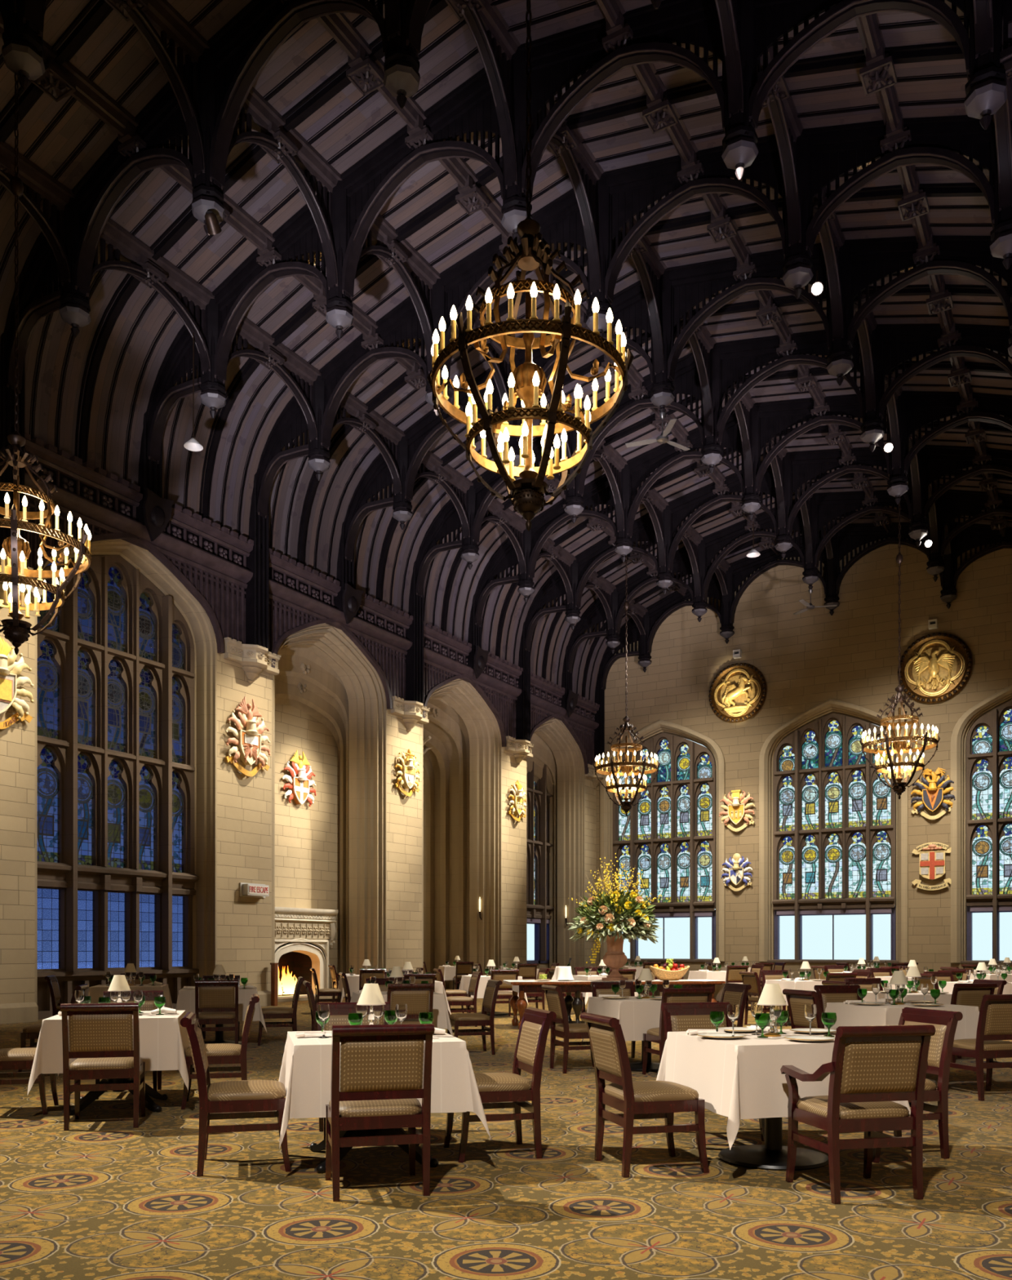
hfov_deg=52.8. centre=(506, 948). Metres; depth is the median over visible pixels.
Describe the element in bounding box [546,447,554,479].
candle
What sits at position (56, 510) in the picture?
candle
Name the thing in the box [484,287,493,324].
candle
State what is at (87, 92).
trim
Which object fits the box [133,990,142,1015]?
wine glass
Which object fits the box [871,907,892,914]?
roller blind
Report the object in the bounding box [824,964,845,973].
dining chair
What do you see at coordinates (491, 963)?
table lamp
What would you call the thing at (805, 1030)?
dinner plate
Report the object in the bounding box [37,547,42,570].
candle
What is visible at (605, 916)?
flower arrangement
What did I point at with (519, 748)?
trim
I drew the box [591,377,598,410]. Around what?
candle
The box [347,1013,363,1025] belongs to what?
goblet
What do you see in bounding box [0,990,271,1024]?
baseboard
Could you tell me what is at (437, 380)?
candle
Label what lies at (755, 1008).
wine glass
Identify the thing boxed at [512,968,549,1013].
dining chair
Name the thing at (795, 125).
trim
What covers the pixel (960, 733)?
trim
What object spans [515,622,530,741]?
trim
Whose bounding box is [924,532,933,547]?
ceiling spotlight
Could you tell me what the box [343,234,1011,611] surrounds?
trim
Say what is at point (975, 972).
wine glass
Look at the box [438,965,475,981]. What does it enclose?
tablecloth
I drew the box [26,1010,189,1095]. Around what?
tablecloth
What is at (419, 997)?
dining chair
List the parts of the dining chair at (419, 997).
leg, seat, rail, rail, leg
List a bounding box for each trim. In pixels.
[0,0,400,285]
[0,13,687,595]
[0,141,648,617]
[0,333,25,553]
[0,556,46,600]
[2,0,17,19]
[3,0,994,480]
[11,426,599,714]
[25,461,595,720]
[25,472,599,733]
[25,497,594,765]
[32,532,589,773]
[34,538,217,1004]
[36,968,199,1019]
[136,412,173,541]
[143,0,731,573]
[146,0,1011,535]
[222,636,280,683]
[244,472,268,648]
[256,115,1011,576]
[271,622,386,974]
[275,647,348,997]
[297,662,439,717]
[307,252,321,265]
[316,13,778,555]
[334,522,363,623]
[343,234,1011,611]
[391,695,430,732]
[404,561,423,703]
[415,322,1011,640]
[422,678,502,975]
[423,697,470,989]
[423,736,431,754]
[466,593,489,678]
[475,391,1011,663]
[478,0,835,529]
[505,735,533,765]
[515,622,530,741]
[524,444,1011,684]
[526,717,585,975]
[527,733,557,976]
[560,646,579,717]
[567,488,1011,702]
[585,764,604,789]
[594,0,892,533]
[594,523,1011,765]
[600,720,725,961]
[626,958,714,961]
[759,698,908,962]
[760,45,952,526]
[767,959,898,963]
[855,13,1006,536]
[951,684,1011,962]
[960,960,1011,964]
[992,17,1011,122]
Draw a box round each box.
[733,648,742,658]
[928,618,937,629]
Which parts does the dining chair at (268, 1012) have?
leg, seat, seat frame, leg, leg, rail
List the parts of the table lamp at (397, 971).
lamp shade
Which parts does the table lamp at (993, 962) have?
lamp shade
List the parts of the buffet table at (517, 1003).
leg, leg, leg, leg, leg, leg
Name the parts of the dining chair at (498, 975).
seat frame, seat, rail, rail, leg, leg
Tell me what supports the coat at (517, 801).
attached to the wall at (243, 802)
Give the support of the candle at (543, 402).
on the chandelier at (527, 381)
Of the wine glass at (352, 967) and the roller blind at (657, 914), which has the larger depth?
the roller blind at (657, 914)
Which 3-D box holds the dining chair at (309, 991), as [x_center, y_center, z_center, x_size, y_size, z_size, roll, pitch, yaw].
[-2.209,0.885,12.793,0.646,0.955,0.544,0,0,-14]
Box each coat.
[0,636,33,728]
[225,696,271,776]
[282,750,316,806]
[395,748,420,796]
[508,779,526,821]
[719,789,755,831]
[721,853,752,891]
[911,767,955,819]
[911,842,951,890]
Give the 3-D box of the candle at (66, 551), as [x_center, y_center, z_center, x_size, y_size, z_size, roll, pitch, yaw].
[-6.017,-5.350,13.952,0.072,0.320,0.070,0,0,31]
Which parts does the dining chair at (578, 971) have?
leg, rail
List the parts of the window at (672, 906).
stained pane, stained pane, stained pane, stained pane, stained pane, stained pane, stained pane, stained pane, stained pane, frame, stained pane, stained pane, stained pane, stained pane, stained pane, stained pane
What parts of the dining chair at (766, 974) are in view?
leg, rail, leg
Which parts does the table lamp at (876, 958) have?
lamp shade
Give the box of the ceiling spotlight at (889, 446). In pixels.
[884,433,893,453]
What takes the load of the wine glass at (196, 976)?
on the tablecloth at (186, 997)
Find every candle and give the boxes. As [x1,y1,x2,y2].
[0,548,5,573]
[2,582,8,605]
[4,492,9,519]
[6,556,11,567]
[7,592,12,617]
[8,582,12,595]
[18,551,25,576]
[19,583,25,607]
[21,495,27,521]
[23,560,27,569]
[24,594,30,618]
[26,585,31,603]
[32,586,38,611]
[35,593,40,616]
[36,555,43,581]
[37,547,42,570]
[38,500,44,526]
[41,579,47,603]
[51,549,56,561]
[51,561,57,586]
[53,505,59,531]
[58,567,64,592]
[63,547,68,568]
[66,511,72,537]
[73,547,78,566]
[76,517,82,541]
[80,555,85,563]
[84,524,88,549]
[87,529,91,554]
[430,342,438,377]
[431,328,439,364]
[435,369,440,388]
[438,316,445,353]
[441,365,448,399]
[449,305,457,342]
[453,375,459,408]
[465,295,473,332]
[465,401,472,437]
[467,386,472,413]
[471,395,477,426]
[471,413,475,448]
[480,430,487,458]
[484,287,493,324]
[484,390,488,408]
[486,378,493,413]
[497,431,504,464]
[497,437,503,473]
[502,393,508,424]
[502,426,510,463]
[506,283,515,320]
[507,372,515,408]
[508,447,515,481]
[518,435,524,466]
[520,400,524,426]
[521,421,528,457]
[529,281,537,319]
[532,371,540,407]
[532,449,535,467]
[540,393,546,425]
[541,435,544,454]
[542,424,551,460]
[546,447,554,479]
[552,284,560,321]
[553,433,560,470]
[557,394,564,412]
[560,428,567,462]
[561,390,565,412]
[573,288,582,327]
[573,383,582,420]
[576,431,582,453]
[578,384,582,408]
[583,395,591,431]
[584,411,591,443]
[591,297,599,334]
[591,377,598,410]
[604,369,611,402]
[606,307,613,345]
[613,362,619,391]
[615,319,622,356]
[621,332,626,365]
[864,730,866,742]
[868,728,871,742]
[873,727,876,740]
[877,752,879,765]
[880,725,883,738]
[883,751,885,764]
[887,767,890,777]
[888,724,891,737]
[897,724,899,737]
[900,749,902,762]
[901,765,903,775]
[904,765,906,778]
[905,723,908,736]
[907,765,911,776]
[909,749,911,761]
[913,723,916,736]
[920,724,924,736]
[927,724,929,737]
[932,724,934,737]
[934,726,937,738]
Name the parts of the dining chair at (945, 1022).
leg, leg, seat frame, seat, rail, rail, leg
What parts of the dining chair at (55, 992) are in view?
rail, leg, leg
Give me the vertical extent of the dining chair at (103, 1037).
0.955 m
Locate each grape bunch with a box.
[539,973,546,979]
[666,959,673,964]
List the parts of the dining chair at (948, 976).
rail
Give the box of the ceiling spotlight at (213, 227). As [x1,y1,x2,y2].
[204,210,221,235]
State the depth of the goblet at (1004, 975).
16.95 m
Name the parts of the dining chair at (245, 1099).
rail, leg, leg, seat frame, seat, leg, leg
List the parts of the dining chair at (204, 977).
leg, leg, rail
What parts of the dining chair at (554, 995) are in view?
leg, rail, rail, leg, seat frame, seat, leg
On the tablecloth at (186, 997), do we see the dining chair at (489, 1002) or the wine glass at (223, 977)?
the wine glass at (223, 977)
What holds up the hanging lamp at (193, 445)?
hanging from the trim at (31, 175)
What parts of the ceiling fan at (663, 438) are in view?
blade, motor, blade, blade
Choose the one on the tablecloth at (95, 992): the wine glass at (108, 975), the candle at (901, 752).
the wine glass at (108, 975)
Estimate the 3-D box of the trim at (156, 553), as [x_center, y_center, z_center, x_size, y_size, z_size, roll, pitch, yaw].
[-2.856,-7.578,28.882,0.140,1.884,23.240,0,0,31]
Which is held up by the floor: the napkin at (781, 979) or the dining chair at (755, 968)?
the dining chair at (755, 968)
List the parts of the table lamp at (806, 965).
lamp shade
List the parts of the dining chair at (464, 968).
leg, rail, rail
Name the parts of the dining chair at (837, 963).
rail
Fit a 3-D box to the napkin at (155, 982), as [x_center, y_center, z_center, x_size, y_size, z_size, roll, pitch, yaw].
[-5.405,0.530,15.708,0.209,0.067,0.190,0,0,-11]
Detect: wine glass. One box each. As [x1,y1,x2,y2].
[74,990,84,1003]
[105,971,111,986]
[110,991,118,1003]
[121,991,130,1003]
[124,972,129,982]
[131,972,137,985]
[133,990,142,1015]
[137,971,143,986]
[193,973,199,989]
[213,974,218,980]
[220,974,226,980]
[228,973,234,980]
[317,1004,329,1038]
[350,965,354,975]
[355,1002,368,1025]
[369,976,376,983]
[373,1004,384,1024]
[388,977,395,983]
[395,1004,407,1024]
[397,977,403,983]
[408,976,415,983]
[417,968,422,973]
[588,965,592,975]
[619,979,626,999]
[635,979,641,997]
[647,980,652,996]
[662,979,669,988]
[727,1004,739,1038]
[751,1002,763,1035]
[769,1005,782,1032]
[790,968,794,980]
[797,968,802,980]
[804,1004,817,1035]
[817,968,822,979]
[871,983,879,1004]
[884,982,892,1004]
[897,984,905,1002]
[911,977,918,991]
[920,983,928,1003]
[931,976,937,989]
[966,969,971,982]
[972,969,977,979]
[995,969,1000,980]
[1003,964,1007,973]
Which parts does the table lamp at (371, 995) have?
stem, lamp shade, shade trim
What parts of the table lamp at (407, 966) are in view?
lamp shade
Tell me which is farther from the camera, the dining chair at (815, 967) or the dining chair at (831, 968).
the dining chair at (831, 968)
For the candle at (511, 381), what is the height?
0.320 m
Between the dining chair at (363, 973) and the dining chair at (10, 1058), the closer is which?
the dining chair at (10, 1058)
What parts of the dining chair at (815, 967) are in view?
rail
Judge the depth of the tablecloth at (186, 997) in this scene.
13.97 m
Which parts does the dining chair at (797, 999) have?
leg, rail, rail, leg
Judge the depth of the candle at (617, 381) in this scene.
9.56 m
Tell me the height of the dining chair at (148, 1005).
0.955 m
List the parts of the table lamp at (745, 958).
lamp shade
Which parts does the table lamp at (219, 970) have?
lamp shade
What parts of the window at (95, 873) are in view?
stained pane, stained pane, stained pane, leaded pane, stained pane, stained pane, stained pane, leaded pane, frame, stained pane, stained pane, stained pane, leaded pane, stained pane, stained pane, stained pane, leaded pane, stained pane, stained pane, stained pane, leaded pane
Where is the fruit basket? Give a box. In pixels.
[648,965,689,980]
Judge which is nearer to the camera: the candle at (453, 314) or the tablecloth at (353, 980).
the candle at (453, 314)
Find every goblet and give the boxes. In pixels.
[80,995,91,1003]
[97,996,110,1003]
[133,995,145,1013]
[138,975,145,985]
[149,975,156,985]
[154,996,165,1014]
[240,977,247,988]
[315,1011,329,1031]
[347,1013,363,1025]
[383,1009,397,1024]
[385,981,392,993]
[403,980,409,983]
[418,1012,433,1023]
[584,968,589,975]
[597,968,602,974]
[611,984,619,995]
[635,985,644,998]
[649,984,657,997]
[673,984,682,988]
[710,1011,724,1031]
[755,1013,770,1037]
[777,1010,788,1034]
[782,971,788,978]
[800,971,805,980]
[821,1012,836,1036]
[823,971,829,977]
[857,988,867,1002]
[880,980,888,991]
[888,989,899,1004]
[901,988,907,1003]
[906,981,914,992]
[915,980,920,991]
[930,989,940,1003]
[938,980,946,991]
[955,973,962,980]
[976,973,982,979]
[1001,973,1008,980]
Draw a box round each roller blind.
[527,918,541,924]
[651,911,689,918]
[694,911,712,917]
[777,910,795,915]
[800,908,866,915]
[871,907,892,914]
[970,906,993,912]
[998,906,1011,912]
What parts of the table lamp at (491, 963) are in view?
lamp shade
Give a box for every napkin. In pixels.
[147,981,163,985]
[151,1005,176,1013]
[183,986,195,988]
[238,983,253,988]
[295,1031,332,1038]
[434,1027,445,1034]
[598,994,620,997]
[686,1029,725,1035]
[746,1025,777,1032]
[781,978,795,980]
[844,1000,867,1004]
[877,998,897,1003]
[957,980,972,982]
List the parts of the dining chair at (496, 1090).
leg, leg, seat, seat frame, leg, rail, rail, leg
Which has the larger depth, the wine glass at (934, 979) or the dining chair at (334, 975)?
the dining chair at (334, 975)
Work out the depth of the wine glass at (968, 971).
16.85 m
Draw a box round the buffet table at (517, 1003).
[502,979,725,1028]
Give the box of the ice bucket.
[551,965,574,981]
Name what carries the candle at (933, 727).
on the chandelier at (899, 743)
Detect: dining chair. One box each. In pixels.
[0,1047,58,1115]
[17,983,88,1072]
[44,975,62,1016]
[60,1002,145,1130]
[95,990,163,1099]
[120,973,155,984]
[179,1012,290,1176]
[181,993,259,1109]
[194,979,238,1044]
[201,975,239,1040]
[257,976,304,1045]
[302,980,317,1031]
[310,968,342,1011]
[316,1001,389,1139]
[324,1023,434,1201]
[328,964,338,1002]
[338,972,351,1002]
[358,968,386,991]
[365,977,404,991]
[383,970,413,977]
[383,983,434,1024]
[403,973,435,991]
[423,961,436,979]
[433,968,467,1013]
[443,1006,556,1162]
[446,971,482,1026]
[447,979,502,1054]
[453,961,473,989]
[474,963,483,975]
[485,969,519,1016]
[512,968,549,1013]
[517,964,537,998]
[537,963,559,997]
[541,984,594,1073]
[548,968,583,1013]
[573,967,599,1012]
[580,1012,709,1177]
[591,981,635,1057]
[608,968,636,979]
[636,962,661,979]
[640,967,657,995]
[642,987,714,1074]
[661,1001,764,1144]
[706,962,716,970]
[717,965,749,1002]
[720,982,751,1026]
[739,971,787,1026]
[749,964,764,997]
[754,963,773,996]
[760,969,790,1020]
[773,962,786,969]
[782,988,836,1033]
[811,965,827,979]
[814,984,862,1012]
[822,980,850,985]
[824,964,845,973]
[826,973,857,981]
[835,962,850,971]
[844,977,883,991]
[852,970,873,977]
[853,968,875,977]
[866,968,893,977]
[872,1007,963,1163]
[880,966,899,974]
[892,963,909,966]
[896,965,910,975]
[916,973,939,991]
[924,971,954,982]
[937,969,964,982]
[940,966,959,969]
[950,994,1011,1101]
[951,968,973,980]
[951,982,997,1062]
[961,964,980,973]
[973,978,1007,994]
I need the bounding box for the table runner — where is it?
[505,979,724,1000]
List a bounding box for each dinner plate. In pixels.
[533,979,552,981]
[602,996,629,999]
[648,997,662,999]
[697,1032,746,1039]
[718,1026,761,1032]
[784,1035,835,1041]
[790,1027,836,1033]
[853,1002,884,1004]
[907,1000,938,1003]
[911,1003,944,1006]
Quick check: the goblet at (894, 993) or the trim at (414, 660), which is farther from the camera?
the trim at (414, 660)
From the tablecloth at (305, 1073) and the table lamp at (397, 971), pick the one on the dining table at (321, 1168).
the tablecloth at (305, 1073)
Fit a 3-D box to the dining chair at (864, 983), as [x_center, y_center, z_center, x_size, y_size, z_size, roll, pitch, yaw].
[5.043,0.885,13.919,0.544,0.955,0.646,0,0,-14]
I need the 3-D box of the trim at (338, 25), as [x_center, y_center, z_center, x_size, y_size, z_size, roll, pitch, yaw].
[-0.045,-13.970,19.735,0.320,0.300,37.850,0,0,31]
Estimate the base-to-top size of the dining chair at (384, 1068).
0.955 m
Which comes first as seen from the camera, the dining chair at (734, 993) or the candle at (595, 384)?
the candle at (595, 384)
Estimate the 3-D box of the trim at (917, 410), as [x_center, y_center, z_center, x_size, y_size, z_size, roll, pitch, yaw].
[7.209,-11.739,28.283,17.960,5.423,3.265,0,0,31]
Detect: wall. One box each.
[0,544,596,1004]
[275,703,338,988]
[531,963,548,978]
[596,537,1011,986]
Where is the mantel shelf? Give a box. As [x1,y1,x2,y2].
[275,906,337,923]
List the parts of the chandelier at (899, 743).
crown, crown, crown, crown, chain, central stem, crown, crown, crown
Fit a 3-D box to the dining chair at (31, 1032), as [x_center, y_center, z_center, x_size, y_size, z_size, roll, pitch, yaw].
[-5.056,0.885,11.411,0.646,0.955,0.544,0,0,-14]
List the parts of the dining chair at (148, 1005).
leg, rail, leg, leg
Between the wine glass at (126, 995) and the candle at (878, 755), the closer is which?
the wine glass at (126, 995)
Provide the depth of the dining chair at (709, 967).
29.71 m
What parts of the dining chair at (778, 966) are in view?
rail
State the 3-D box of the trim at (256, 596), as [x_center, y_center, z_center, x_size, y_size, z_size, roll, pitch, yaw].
[1.761,-9.120,19.152,18.000,4.240,0.467,0,0,31]
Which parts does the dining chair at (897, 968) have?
rail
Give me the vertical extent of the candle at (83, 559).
0.320 m
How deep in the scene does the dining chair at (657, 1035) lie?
10.52 m
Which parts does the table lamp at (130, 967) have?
lamp shade, stem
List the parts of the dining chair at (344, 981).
rail, leg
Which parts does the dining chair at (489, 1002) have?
leg, seat, seat frame, leg, rail, leg, rail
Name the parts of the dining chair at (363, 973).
leg, rail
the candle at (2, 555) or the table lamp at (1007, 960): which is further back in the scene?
the table lamp at (1007, 960)
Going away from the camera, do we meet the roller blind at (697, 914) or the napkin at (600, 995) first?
the napkin at (600, 995)
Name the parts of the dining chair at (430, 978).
rail, leg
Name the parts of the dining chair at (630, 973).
rail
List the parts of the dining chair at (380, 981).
rail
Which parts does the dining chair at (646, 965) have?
rail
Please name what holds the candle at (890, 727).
on the chandelier at (899, 743)
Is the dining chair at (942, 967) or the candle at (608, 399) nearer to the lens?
the candle at (608, 399)
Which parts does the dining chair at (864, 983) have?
rail, leg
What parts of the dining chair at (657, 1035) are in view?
leg, seat frame, seat, leg, rail, leg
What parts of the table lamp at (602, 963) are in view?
lamp shade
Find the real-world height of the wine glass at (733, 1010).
0.212 m
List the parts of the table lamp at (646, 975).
stem, lamp shade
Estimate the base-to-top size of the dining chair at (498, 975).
0.955 m
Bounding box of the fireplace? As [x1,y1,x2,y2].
[275,906,337,1002]
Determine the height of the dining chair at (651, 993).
0.955 m
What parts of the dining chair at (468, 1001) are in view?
leg, seat, seat frame, leg, rail, leg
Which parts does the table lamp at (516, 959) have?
lamp shade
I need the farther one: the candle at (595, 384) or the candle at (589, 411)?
the candle at (595, 384)
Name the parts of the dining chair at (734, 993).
leg, rail, leg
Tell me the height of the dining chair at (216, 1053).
0.955 m
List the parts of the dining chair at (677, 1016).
leg, rail, leg, leg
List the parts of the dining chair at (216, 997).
leg, rail, seat frame, seat, rail, leg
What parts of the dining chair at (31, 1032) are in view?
leg, seat, seat frame, leg, leg, rail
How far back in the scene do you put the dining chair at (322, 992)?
21.17 m
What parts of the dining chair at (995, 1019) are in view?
seat frame, leg, seat, leg, rail, rail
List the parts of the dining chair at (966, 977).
rail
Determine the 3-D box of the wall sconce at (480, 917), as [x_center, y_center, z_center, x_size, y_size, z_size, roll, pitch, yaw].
[-0.827,-1.287,33.396,0.080,0.805,0.181,0,0,31]
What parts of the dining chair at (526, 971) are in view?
rail, rail, leg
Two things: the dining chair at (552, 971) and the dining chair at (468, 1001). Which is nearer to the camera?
the dining chair at (468, 1001)
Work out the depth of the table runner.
17.67 m
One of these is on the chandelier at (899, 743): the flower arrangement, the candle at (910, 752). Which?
the candle at (910, 752)
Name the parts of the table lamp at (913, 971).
lamp shade, stem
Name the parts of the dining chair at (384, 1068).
leg, leg, seat frame, seat, rail, rail, leg, leg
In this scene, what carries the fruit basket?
on the table runner
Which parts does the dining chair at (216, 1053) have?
leg, leg, seat, seat frame, leg, rail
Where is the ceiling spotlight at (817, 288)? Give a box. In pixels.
[810,270,824,296]
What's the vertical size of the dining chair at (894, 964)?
0.955 m
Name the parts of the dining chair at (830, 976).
rail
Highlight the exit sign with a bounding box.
[240,882,268,897]
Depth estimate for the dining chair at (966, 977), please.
20.50 m
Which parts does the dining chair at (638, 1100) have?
leg, rail, rail, leg, seat frame, seat, leg, leg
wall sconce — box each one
[479,897,481,919]
[564,905,568,925]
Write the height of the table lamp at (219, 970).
0.338 m
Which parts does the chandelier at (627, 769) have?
crown, crown, chain, crown, central stem, crown, crown, crown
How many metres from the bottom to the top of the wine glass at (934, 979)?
0.212 m
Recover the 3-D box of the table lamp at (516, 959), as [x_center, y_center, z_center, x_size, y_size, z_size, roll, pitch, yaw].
[0.295,0.397,28.619,0.186,0.338,0.186,0,0,-14]
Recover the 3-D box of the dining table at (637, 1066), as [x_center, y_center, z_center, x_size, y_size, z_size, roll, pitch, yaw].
[1.600,0.967,11.600,1.000,0.786,1.000,0,0,-14]
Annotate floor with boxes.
[0,986,1011,1279]
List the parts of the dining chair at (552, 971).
rail, seat frame, leg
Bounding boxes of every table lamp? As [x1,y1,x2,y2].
[107,974,130,1003]
[124,963,137,985]
[212,964,226,980]
[356,983,386,1024]
[362,959,370,968]
[389,966,404,983]
[402,961,413,973]
[454,955,460,966]
[486,960,495,976]
[513,956,519,968]
[599,959,605,973]
[635,955,640,966]
[637,968,654,998]
[713,957,720,971]
[742,955,748,965]
[757,983,786,1036]
[800,961,811,980]
[857,958,866,968]
[873,956,879,968]
[888,970,908,1004]
[906,966,921,992]
[907,960,917,966]
[976,962,988,979]
[988,958,997,973]
[1004,957,1011,970]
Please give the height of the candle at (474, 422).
0.320 m
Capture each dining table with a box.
[69,1077,168,1115]
[204,1023,241,1044]
[309,1128,438,1173]
[478,1011,508,1015]
[630,1040,660,1071]
[718,1117,829,1170]
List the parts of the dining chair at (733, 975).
leg, rail, rail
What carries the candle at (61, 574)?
on the chandelier at (16, 631)
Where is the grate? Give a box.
[278,986,301,995]
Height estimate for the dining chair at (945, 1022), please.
0.955 m
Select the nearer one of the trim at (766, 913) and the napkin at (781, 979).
the napkin at (781, 979)
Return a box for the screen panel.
[270,962,278,1005]
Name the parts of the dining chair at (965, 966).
rail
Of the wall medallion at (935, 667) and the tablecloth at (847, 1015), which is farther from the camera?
the wall medallion at (935, 667)
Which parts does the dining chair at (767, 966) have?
rail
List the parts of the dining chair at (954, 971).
rail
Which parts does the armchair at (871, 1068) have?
leg, arm, leg, seat, seat frame, leg, rail, rail, leg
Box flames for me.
[278,965,297,995]
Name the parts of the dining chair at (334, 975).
leg, leg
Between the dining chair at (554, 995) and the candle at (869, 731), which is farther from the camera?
the candle at (869, 731)
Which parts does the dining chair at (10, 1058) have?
seat frame, seat, leg, leg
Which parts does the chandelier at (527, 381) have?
crown, crown, crown, chain, central stem, crown, crown, crown, crown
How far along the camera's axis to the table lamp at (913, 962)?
20.37 m
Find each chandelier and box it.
[0,72,91,654]
[426,0,634,531]
[592,554,660,816]
[859,496,940,799]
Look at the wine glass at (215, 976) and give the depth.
14.48 m
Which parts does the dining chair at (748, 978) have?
leg, rail, rail, seat, seat frame, leg, leg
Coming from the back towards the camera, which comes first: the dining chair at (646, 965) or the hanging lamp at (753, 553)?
the dining chair at (646, 965)
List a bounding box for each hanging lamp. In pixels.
[183,302,203,451]
[746,521,760,557]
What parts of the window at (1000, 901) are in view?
stained pane, stained pane, stained pane, frame, stained pane, stained pane, stained pane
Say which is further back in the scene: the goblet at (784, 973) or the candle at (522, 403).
the goblet at (784, 973)
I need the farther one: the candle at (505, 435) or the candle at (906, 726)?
the candle at (906, 726)
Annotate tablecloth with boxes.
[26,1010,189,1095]
[87,984,173,1008]
[175,986,266,1031]
[278,1031,491,1148]
[336,974,362,1002]
[350,991,453,1035]
[434,980,451,1014]
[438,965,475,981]
[458,975,528,1005]
[498,968,539,980]
[573,974,638,1005]
[581,995,662,1045]
[621,966,643,978]
[656,1029,911,1150]
[688,970,742,983]
[721,967,751,972]
[765,979,823,1005]
[824,1001,996,1061]
[862,991,952,1004]
[875,976,912,991]
[937,982,1011,994]
[969,973,1011,982]
[985,969,1011,973]
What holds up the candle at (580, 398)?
on the chandelier at (527, 381)
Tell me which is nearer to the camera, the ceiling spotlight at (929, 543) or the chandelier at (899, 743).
the chandelier at (899, 743)
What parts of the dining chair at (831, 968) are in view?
rail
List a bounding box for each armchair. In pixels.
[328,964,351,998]
[780,1024,936,1204]
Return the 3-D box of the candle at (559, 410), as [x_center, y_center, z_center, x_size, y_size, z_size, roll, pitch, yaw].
[0.466,-4.835,8.880,0.072,0.320,0.069,0,0,31]
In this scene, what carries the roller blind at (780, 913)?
attached to the window at (871, 902)
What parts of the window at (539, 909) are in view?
stained pane, stained pane, frame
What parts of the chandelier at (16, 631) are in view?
crown, crown, crown, chain, central stem, crown, crown, crown, crown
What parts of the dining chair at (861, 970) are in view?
rail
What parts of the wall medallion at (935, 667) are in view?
quatrefoil moulding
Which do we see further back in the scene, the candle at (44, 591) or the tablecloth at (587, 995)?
the tablecloth at (587, 995)
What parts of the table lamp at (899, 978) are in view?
stem, lamp shade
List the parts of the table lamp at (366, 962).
lamp shade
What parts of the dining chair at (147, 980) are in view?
rail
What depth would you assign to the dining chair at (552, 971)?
21.01 m
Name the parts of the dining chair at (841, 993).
leg, rail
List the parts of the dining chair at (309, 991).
rail, leg, leg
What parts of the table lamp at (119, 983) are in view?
stem, lamp shade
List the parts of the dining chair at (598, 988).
leg, rail, leg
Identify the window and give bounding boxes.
[36,555,199,972]
[527,761,554,964]
[613,733,716,959]
[772,712,896,960]
[966,700,1011,961]
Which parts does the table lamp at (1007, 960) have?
lamp shade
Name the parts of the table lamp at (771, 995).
shade trim, stem, lamp shade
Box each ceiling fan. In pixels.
[625,412,690,450]
[793,589,837,615]
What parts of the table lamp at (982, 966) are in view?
lamp shade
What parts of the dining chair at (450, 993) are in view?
rail, leg, seat frame, seat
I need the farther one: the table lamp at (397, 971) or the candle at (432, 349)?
the table lamp at (397, 971)
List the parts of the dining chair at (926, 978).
rail, leg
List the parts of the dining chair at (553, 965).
rail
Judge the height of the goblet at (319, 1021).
0.152 m
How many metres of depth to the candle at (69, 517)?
12.83 m
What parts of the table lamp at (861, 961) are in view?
lamp shade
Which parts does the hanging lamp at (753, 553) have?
rod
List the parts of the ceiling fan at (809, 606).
blade, blade, motor, blade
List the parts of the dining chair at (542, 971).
seat frame, leg, rail, leg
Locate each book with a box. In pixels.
[0,677,13,703]
[0,678,11,701]
[244,733,257,746]
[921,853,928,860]
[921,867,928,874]
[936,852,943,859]
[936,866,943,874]
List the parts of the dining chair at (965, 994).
leg, rail, leg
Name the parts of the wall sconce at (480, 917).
sconce glass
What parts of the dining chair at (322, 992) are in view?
leg, leg, seat frame, seat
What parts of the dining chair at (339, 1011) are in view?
leg, leg, rail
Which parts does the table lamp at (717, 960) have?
lamp shade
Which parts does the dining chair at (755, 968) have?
rail, leg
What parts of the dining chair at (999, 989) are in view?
rail, leg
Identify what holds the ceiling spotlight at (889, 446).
attached to the trim at (893, 345)
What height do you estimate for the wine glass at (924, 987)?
0.212 m
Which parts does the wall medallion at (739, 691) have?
quatrefoil moulding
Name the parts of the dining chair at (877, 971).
rail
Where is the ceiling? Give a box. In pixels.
[0,0,1011,702]
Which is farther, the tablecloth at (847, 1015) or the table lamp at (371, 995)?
the tablecloth at (847, 1015)
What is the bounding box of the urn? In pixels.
[603,933,627,968]
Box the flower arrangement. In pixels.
[566,853,662,980]
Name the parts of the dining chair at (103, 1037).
leg, leg, rail, rail, seat, seat frame, leg, leg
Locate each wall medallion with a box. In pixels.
[708,662,767,722]
[897,632,973,703]
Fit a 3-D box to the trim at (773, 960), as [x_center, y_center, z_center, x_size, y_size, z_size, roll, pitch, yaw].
[11.275,0.440,35.217,4.400,0.120,0.460,0,0,31]
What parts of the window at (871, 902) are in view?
stained pane, stained pane, stained pane, stained pane, stained pane, stained pane, stained pane, stained pane, stained pane, frame, stained pane, stained pane, stained pane, stained pane, stained pane, stained pane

